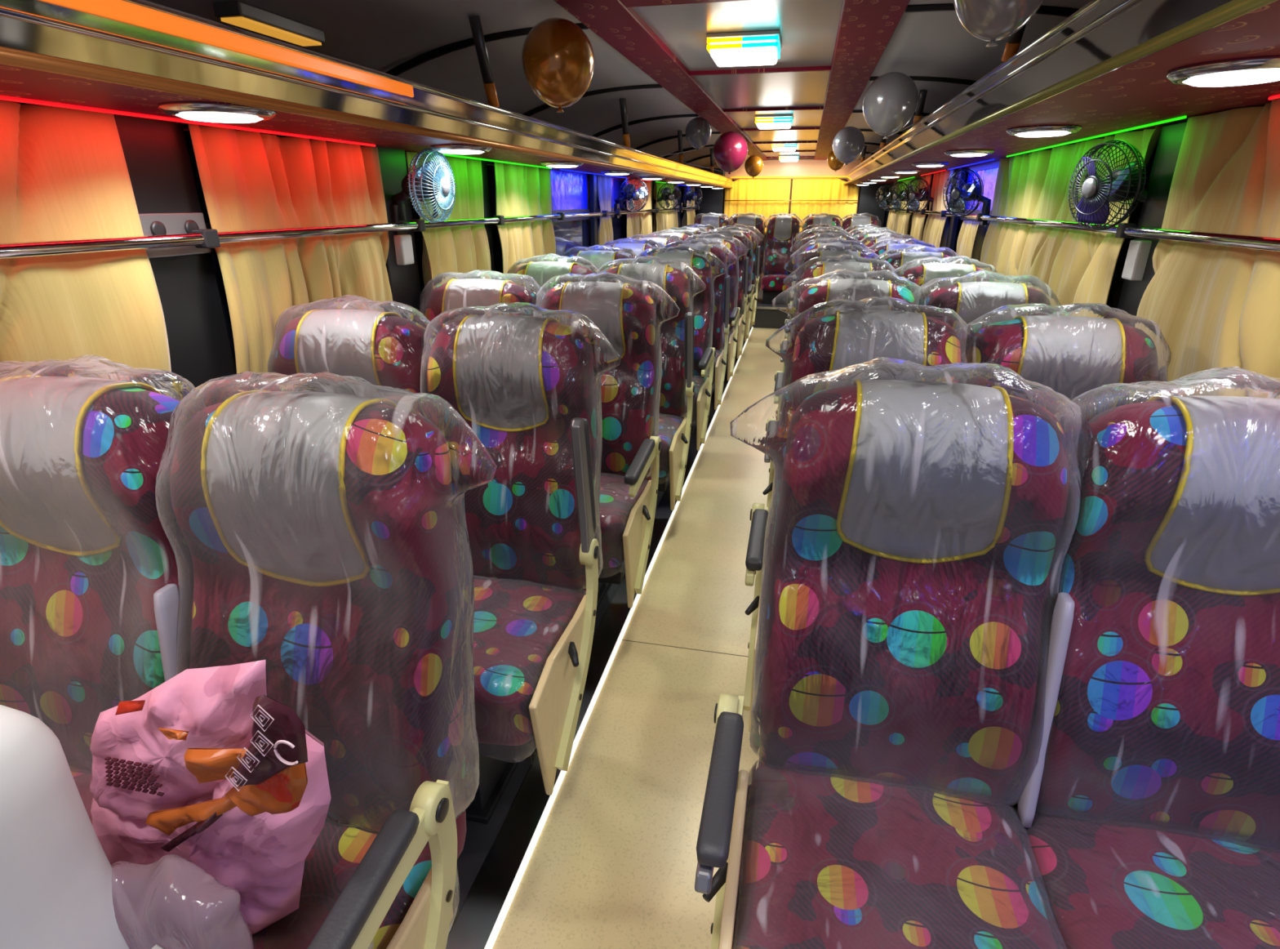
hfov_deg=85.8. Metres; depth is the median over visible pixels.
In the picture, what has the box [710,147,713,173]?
hanger
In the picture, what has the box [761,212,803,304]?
seat
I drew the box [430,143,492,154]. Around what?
round ceiling light
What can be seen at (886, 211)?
window
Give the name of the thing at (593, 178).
trim
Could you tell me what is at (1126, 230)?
handrail
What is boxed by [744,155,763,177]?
balloon
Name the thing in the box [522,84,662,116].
trim
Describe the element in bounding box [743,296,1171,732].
seat
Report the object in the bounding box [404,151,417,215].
window
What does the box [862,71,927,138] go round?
balloon
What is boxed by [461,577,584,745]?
cushion
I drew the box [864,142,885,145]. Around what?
trim
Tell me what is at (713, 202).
wall
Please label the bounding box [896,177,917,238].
curtain
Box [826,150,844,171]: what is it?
balloon
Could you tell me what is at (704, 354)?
seat
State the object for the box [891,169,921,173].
round ceiling light
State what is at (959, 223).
wall
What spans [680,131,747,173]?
balloon
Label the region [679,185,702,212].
wall fan
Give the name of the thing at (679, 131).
hanger
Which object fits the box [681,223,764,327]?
seat
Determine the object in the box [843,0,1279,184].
luggage rack
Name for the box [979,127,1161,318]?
curtain
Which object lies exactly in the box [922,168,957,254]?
curtain
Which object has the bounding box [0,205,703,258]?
handrail
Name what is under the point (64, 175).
curtain
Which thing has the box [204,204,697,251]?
wall
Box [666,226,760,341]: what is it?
seat
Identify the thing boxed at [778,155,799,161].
square ceiling light
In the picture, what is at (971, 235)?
curtain
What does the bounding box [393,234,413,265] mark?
switch box
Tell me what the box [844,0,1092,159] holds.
ceiling
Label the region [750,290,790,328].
floor
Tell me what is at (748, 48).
square ceiling light
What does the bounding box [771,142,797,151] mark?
square ceiling light
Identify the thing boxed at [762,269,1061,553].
seat
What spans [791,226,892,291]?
seat
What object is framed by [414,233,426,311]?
window
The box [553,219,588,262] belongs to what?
window
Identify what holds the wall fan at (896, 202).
attached to the trim
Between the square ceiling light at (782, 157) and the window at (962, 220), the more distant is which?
the square ceiling light at (782, 157)
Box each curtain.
[0,99,173,397]
[187,123,392,391]
[405,151,491,303]
[493,161,555,279]
[596,175,613,250]
[626,178,652,242]
[652,182,678,235]
[680,186,695,229]
[724,178,791,235]
[790,177,858,235]
[886,180,903,231]
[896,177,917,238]
[910,173,933,243]
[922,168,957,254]
[956,220,986,266]
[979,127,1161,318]
[1134,97,1279,399]
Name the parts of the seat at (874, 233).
backrest, backrest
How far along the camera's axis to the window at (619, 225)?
5.49 m
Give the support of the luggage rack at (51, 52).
attached to the wall at (575, 211)
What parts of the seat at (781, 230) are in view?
seat frame, backrest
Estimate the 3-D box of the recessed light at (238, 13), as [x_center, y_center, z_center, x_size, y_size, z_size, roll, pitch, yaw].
[-0.892,-1.093,1.678,0.070,0.036,0.300,5,22,12]
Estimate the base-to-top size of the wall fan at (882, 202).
0.284 m
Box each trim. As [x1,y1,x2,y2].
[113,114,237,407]
[371,146,423,323]
[386,22,588,75]
[480,160,495,279]
[484,326,753,948]
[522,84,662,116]
[550,168,553,226]
[589,173,598,250]
[592,114,699,137]
[619,0,745,7]
[622,639,747,656]
[634,131,720,149]
[651,181,653,218]
[662,144,714,158]
[683,154,710,164]
[688,65,831,75]
[723,106,823,111]
[741,127,819,130]
[753,141,817,143]
[755,306,786,309]
[760,150,815,152]
[766,155,814,158]
[852,109,930,116]
[859,128,903,134]
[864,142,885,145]
[869,75,977,85]
[905,3,1079,17]
[944,167,966,256]
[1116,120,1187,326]
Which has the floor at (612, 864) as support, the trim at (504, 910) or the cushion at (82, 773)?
the trim at (504, 910)
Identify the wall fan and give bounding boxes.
[391,148,456,235]
[613,177,648,217]
[653,182,680,214]
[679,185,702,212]
[875,184,896,213]
[888,181,913,215]
[903,177,933,217]
[942,168,991,225]
[1068,139,1147,230]
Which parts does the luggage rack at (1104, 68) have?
led strip, led strip, rail, led strip, led strip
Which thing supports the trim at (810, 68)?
attached to the ceiling at (808, 29)
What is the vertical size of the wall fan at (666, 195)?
0.278 m
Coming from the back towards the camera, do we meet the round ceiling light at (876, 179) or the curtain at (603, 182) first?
the round ceiling light at (876, 179)
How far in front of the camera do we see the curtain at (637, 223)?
5.85 m
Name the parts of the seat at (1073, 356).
arm frame, recline lever, panel, backrest, backrest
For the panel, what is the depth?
1.53 m
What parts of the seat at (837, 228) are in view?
backrest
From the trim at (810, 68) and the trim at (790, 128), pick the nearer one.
the trim at (810, 68)
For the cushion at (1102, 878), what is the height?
0.185 m
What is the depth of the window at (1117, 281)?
2.25 m
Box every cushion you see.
[68,764,128,893]
[126,817,456,948]
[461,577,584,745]
[594,473,647,567]
[653,414,682,477]
[684,377,704,422]
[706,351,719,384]
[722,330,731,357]
[735,763,1058,948]
[761,273,793,291]
[1013,809,1279,948]
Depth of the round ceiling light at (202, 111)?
1.26 m
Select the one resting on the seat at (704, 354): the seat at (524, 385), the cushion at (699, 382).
the cushion at (699, 382)
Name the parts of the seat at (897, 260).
backrest, backrest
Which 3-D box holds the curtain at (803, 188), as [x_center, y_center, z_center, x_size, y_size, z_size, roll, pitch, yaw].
[2.377,-3.459,8.923,0.831,0.690,0.024,5,22,12]
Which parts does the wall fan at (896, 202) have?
blade, blade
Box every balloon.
[521,17,594,112]
[661,116,711,155]
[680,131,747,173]
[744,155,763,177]
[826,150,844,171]
[832,126,884,164]
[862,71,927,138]
[953,0,1044,46]
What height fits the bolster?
0.620 m
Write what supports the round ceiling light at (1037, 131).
attached to the luggage rack at (1104, 68)
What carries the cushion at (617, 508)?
on the seat at (626, 315)
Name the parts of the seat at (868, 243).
backrest, backrest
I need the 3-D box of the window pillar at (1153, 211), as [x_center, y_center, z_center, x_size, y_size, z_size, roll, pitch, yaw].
[1.472,-0.430,2.060,0.035,1.120,0.210,5,22,12]
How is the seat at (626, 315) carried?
on the floor at (612, 864)
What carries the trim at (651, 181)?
attached to the wall at (575, 211)
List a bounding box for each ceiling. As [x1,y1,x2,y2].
[146,0,750,168]
[554,0,910,160]
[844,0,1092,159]
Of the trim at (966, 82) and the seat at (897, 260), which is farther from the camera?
the seat at (897, 260)
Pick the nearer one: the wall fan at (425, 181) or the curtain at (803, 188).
the wall fan at (425, 181)
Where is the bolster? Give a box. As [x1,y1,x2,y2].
[0,704,135,948]
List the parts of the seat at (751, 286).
backrest, panel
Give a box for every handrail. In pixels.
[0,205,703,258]
[878,206,1279,251]
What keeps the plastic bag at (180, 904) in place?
on the seat at (148, 536)
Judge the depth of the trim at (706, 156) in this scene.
7.65 m
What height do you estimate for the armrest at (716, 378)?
0.185 m
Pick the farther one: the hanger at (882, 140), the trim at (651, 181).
the trim at (651, 181)
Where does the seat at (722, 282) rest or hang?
on the floor at (612, 864)
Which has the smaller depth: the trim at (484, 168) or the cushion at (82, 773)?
the cushion at (82, 773)
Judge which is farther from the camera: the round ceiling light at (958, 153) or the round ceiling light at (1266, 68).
the round ceiling light at (958, 153)
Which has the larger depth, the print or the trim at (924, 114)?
the trim at (924, 114)
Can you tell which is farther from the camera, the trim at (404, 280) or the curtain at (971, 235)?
the curtain at (971, 235)
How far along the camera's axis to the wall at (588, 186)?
4.81 m
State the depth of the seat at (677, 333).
3.17 m
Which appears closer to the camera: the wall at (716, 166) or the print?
the print
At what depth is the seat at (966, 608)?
1.07 m
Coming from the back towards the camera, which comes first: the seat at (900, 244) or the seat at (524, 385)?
the seat at (900, 244)
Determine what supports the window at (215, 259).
in the wall at (575, 211)
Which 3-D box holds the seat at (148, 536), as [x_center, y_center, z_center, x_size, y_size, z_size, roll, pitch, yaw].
[-0.757,0.476,1.038,1.019,1.189,0.708,5,22,12]
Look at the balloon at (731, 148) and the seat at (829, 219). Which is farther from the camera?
the seat at (829, 219)
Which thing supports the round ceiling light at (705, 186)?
attached to the luggage rack at (51, 52)
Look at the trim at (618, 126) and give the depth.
4.34 m
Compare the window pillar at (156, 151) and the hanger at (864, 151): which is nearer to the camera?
the window pillar at (156, 151)
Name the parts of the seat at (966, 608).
arm frame, recline lever, panel, backrest, armrest, backrest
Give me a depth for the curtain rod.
8.94 m
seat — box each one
[0,355,497,948]
[271,294,621,823]
[418,269,679,611]
[507,253,706,510]
[558,244,727,450]
[597,236,737,422]
[626,232,748,380]
[651,228,754,358]
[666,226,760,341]
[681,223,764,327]
[693,212,768,292]
[694,356,1279,948]
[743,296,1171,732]
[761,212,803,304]
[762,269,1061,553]
[773,253,1002,421]
[780,244,964,372]
[784,237,938,341]
[786,232,916,338]
[789,229,906,303]
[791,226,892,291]
[792,223,882,281]
[800,213,881,235]
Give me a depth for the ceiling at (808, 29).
2.50 m
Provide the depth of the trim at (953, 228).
4.61 m
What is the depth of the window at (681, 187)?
8.07 m
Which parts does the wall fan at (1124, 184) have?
blade, blade, blade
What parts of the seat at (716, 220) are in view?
backrest, backrest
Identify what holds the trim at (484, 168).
attached to the wall at (575, 211)
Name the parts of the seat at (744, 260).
backrest, backrest, panel, arm frame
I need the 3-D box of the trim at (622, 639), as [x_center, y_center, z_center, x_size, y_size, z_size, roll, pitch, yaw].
[0.196,0.593,2.329,0.530,0.001,0.003,5,22,12]
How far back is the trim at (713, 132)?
5.46 m
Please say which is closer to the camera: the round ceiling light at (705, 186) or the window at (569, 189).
the window at (569, 189)
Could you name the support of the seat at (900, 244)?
on the floor at (612, 864)
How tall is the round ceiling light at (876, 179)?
0.022 m
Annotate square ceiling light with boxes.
[706,30,782,66]
[755,114,793,128]
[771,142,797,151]
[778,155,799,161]
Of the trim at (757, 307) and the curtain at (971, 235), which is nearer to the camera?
the curtain at (971, 235)
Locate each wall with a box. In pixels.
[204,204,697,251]
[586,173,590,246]
[697,168,724,217]
[705,158,860,290]
[724,159,861,179]
[857,183,888,227]
[885,160,1139,239]
[954,173,968,252]
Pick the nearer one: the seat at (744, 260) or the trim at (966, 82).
the trim at (966, 82)
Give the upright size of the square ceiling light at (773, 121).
0.064 m
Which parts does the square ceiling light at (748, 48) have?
plate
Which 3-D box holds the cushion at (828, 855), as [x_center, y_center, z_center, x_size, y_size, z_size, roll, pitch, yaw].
[0.383,0.674,1.057,0.452,0.185,0.490,5,22,12]
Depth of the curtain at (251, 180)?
1.85 m
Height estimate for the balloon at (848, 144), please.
0.226 m
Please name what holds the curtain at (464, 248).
hanging from the wall at (575, 211)
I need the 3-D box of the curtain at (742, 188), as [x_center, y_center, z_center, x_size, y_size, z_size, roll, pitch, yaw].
[1.535,-3.529,9.099,0.846,0.690,0.025,5,22,12]
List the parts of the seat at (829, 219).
backrest, backrest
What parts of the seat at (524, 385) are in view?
backrest, seat frame, backrest, panel, recline lever, arm frame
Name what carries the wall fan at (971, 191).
attached to the wall at (992, 165)
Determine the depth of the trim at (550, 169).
3.83 m
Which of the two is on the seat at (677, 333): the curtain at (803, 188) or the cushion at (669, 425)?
the cushion at (669, 425)
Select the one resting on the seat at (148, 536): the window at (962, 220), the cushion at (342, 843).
the cushion at (342, 843)
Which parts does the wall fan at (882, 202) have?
blade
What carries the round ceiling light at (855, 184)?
attached to the luggage rack at (1104, 68)
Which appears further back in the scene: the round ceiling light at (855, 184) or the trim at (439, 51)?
the round ceiling light at (855, 184)
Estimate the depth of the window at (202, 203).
1.65 m
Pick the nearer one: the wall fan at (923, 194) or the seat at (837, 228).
the wall fan at (923, 194)
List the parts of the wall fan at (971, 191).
blade, blade, blade, wall plate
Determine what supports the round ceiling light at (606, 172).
attached to the luggage rack at (51, 52)
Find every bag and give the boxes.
[89,658,331,948]
[111,853,253,948]
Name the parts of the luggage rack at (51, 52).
led strip, led strip, underside panel, led strip, led strip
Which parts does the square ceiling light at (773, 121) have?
plate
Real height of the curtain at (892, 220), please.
0.997 m
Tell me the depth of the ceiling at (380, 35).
2.24 m
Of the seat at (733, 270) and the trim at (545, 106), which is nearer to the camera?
the trim at (545, 106)
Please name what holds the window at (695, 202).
in the wall at (575, 211)
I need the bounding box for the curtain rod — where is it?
[723,200,858,200]
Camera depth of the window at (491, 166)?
3.21 m
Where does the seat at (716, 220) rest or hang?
on the floor at (764, 317)
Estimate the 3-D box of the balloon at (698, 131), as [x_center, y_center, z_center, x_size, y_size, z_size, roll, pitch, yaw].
[0.254,-2.079,4.241,0.409,0.200,0.160,15,26,33]
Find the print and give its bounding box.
[104,755,164,795]
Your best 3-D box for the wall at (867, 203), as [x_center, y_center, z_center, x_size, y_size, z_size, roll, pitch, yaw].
[2.983,-3.153,8.978,0.340,1.560,0.140,5,22,12]
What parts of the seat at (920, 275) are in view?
arm frame, backrest, backrest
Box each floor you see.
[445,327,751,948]
[448,327,1007,948]
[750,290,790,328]
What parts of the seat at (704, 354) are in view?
backrest, backrest, seat frame, panel, arm frame, recline lever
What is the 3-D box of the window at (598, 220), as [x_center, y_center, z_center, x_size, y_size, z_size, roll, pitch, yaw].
[-0.311,-1.572,4.953,0.012,0.510,0.260,5,22,12]
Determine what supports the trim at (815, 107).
attached to the ceiling at (808, 29)
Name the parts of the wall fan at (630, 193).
wall plate, blade, blade, blade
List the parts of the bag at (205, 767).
patterned panel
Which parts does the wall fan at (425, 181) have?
wall plate, blade, blade, blade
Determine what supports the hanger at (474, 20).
attached to the ceiling at (380, 35)
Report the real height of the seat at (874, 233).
1.188 m
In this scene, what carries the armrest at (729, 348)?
on the seat at (733, 270)
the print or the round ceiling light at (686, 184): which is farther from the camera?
the round ceiling light at (686, 184)
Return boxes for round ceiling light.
[157,101,275,123]
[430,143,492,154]
[540,160,582,168]
[600,170,633,175]
[638,176,665,179]
[664,179,687,182]
[684,182,702,185]
[697,185,715,187]
[709,186,724,188]
[854,183,871,185]
[860,181,879,183]
[867,177,888,181]
[877,174,902,177]
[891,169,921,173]
[911,161,949,167]
[944,149,994,156]
[1005,124,1082,137]
[1166,55,1279,87]
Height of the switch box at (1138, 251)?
0.110 m
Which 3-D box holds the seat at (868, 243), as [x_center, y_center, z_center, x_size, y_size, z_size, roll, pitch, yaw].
[1.639,-1.247,5.380,1.004,1.191,0.708,5,22,12]
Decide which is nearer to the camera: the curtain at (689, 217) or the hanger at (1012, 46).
the hanger at (1012, 46)
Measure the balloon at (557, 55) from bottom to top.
0.226 m
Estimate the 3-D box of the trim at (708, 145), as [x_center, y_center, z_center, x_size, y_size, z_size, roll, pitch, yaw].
[0.533,-3.059,6.541,0.734,0.150,0.024,5,22,12]
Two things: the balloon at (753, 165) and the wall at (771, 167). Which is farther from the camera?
the wall at (771, 167)
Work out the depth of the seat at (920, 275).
3.21 m
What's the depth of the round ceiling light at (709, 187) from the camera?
8.66 m
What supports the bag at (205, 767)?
on the seat at (148, 536)
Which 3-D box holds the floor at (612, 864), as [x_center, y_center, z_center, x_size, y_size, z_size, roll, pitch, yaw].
[0.714,-0.185,4.385,2.420,0.070,11.600,5,22,12]
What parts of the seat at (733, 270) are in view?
backrest, backrest, panel, arm frame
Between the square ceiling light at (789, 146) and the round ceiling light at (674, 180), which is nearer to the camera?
the round ceiling light at (674, 180)
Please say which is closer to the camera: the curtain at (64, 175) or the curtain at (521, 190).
the curtain at (64, 175)
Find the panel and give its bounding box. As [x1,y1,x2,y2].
[138,212,211,257]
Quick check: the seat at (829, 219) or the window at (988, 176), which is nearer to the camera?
the window at (988, 176)
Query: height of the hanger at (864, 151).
0.142 m
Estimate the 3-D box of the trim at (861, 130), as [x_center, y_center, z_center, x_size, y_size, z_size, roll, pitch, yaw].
[1.901,-2.492,5.113,0.779,0.150,0.024,5,22,12]
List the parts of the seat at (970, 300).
arm frame, recline lever, backrest, backrest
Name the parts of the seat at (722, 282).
backrest, backrest, panel, arm frame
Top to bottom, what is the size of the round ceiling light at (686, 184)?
0.022 m
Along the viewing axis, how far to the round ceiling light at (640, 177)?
4.96 m
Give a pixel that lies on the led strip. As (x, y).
(842, 175)
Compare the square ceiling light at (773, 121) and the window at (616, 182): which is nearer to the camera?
the square ceiling light at (773, 121)
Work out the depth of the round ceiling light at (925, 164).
3.83 m
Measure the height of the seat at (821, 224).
1.188 m
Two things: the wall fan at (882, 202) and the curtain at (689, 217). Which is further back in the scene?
the curtain at (689, 217)
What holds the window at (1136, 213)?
in the wall at (992, 165)
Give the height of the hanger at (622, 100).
0.223 m
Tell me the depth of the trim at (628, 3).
1.84 m
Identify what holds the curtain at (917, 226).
hanging from the wall at (992, 165)
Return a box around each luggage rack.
[0,0,733,188]
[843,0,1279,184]
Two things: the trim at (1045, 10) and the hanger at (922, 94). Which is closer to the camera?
the trim at (1045, 10)
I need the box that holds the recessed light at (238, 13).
[213,0,324,46]
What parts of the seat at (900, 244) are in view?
arm frame, backrest, backrest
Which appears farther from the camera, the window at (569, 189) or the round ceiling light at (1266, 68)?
the window at (569, 189)
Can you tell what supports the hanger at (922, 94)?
attached to the ceiling at (925, 43)
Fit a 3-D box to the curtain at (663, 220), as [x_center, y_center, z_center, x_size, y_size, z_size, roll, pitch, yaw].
[0.239,-2.445,7.031,0.121,0.963,1.184,5,22,12]
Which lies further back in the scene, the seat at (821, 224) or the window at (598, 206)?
the seat at (821, 224)
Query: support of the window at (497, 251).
in the wall at (575, 211)
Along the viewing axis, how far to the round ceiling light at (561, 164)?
3.11 m
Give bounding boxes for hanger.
[468,14,499,107]
[619,97,630,146]
[677,129,683,163]
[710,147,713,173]
[860,145,866,162]
[880,135,886,148]
[913,89,927,124]
[1001,22,1026,62]
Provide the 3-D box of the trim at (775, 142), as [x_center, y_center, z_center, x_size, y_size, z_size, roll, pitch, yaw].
[1.335,-3.063,6.346,0.590,0.026,0.022,5,22,12]
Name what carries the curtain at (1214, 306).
hanging from the wall at (992, 165)
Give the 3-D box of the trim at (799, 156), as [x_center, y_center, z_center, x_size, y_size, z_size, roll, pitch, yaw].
[1.849,-3.909,8.477,0.590,0.026,0.030,5,22,12]
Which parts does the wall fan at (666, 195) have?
blade, blade, blade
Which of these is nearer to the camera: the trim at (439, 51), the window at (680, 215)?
the trim at (439, 51)
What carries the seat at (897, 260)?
on the floor at (612, 864)
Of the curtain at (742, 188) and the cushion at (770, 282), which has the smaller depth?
the cushion at (770, 282)
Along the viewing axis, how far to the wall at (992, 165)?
4.06 m
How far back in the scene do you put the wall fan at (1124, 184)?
1.99 m
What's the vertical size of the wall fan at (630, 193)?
0.278 m
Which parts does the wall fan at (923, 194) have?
blade, blade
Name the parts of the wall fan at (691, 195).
blade, blade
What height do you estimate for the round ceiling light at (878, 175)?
0.022 m
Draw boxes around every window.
[182,124,285,222]
[210,250,236,369]
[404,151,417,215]
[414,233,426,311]
[486,161,496,212]
[491,226,502,279]
[551,169,587,209]
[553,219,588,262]
[588,173,599,208]
[590,217,599,246]
[611,177,626,208]
[612,216,626,244]
[677,185,685,205]
[677,211,684,227]
[694,186,697,204]
[884,210,888,226]
[955,219,989,267]
[965,167,998,210]
[1105,240,1130,318]
[1129,139,1159,217]
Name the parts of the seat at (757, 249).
backrest, panel, arm frame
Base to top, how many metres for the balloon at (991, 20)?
0.192 m
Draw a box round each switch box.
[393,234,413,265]
[1121,239,1151,280]
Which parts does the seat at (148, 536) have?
backrest, armrest, backrest, arm frame, panel, seat frame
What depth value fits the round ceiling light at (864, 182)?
7.52 m
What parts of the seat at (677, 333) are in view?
backrest, backrest, seat frame, panel, recline lever, arm frame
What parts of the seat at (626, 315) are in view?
backrest, backrest, seat frame, panel, arm frame, recline lever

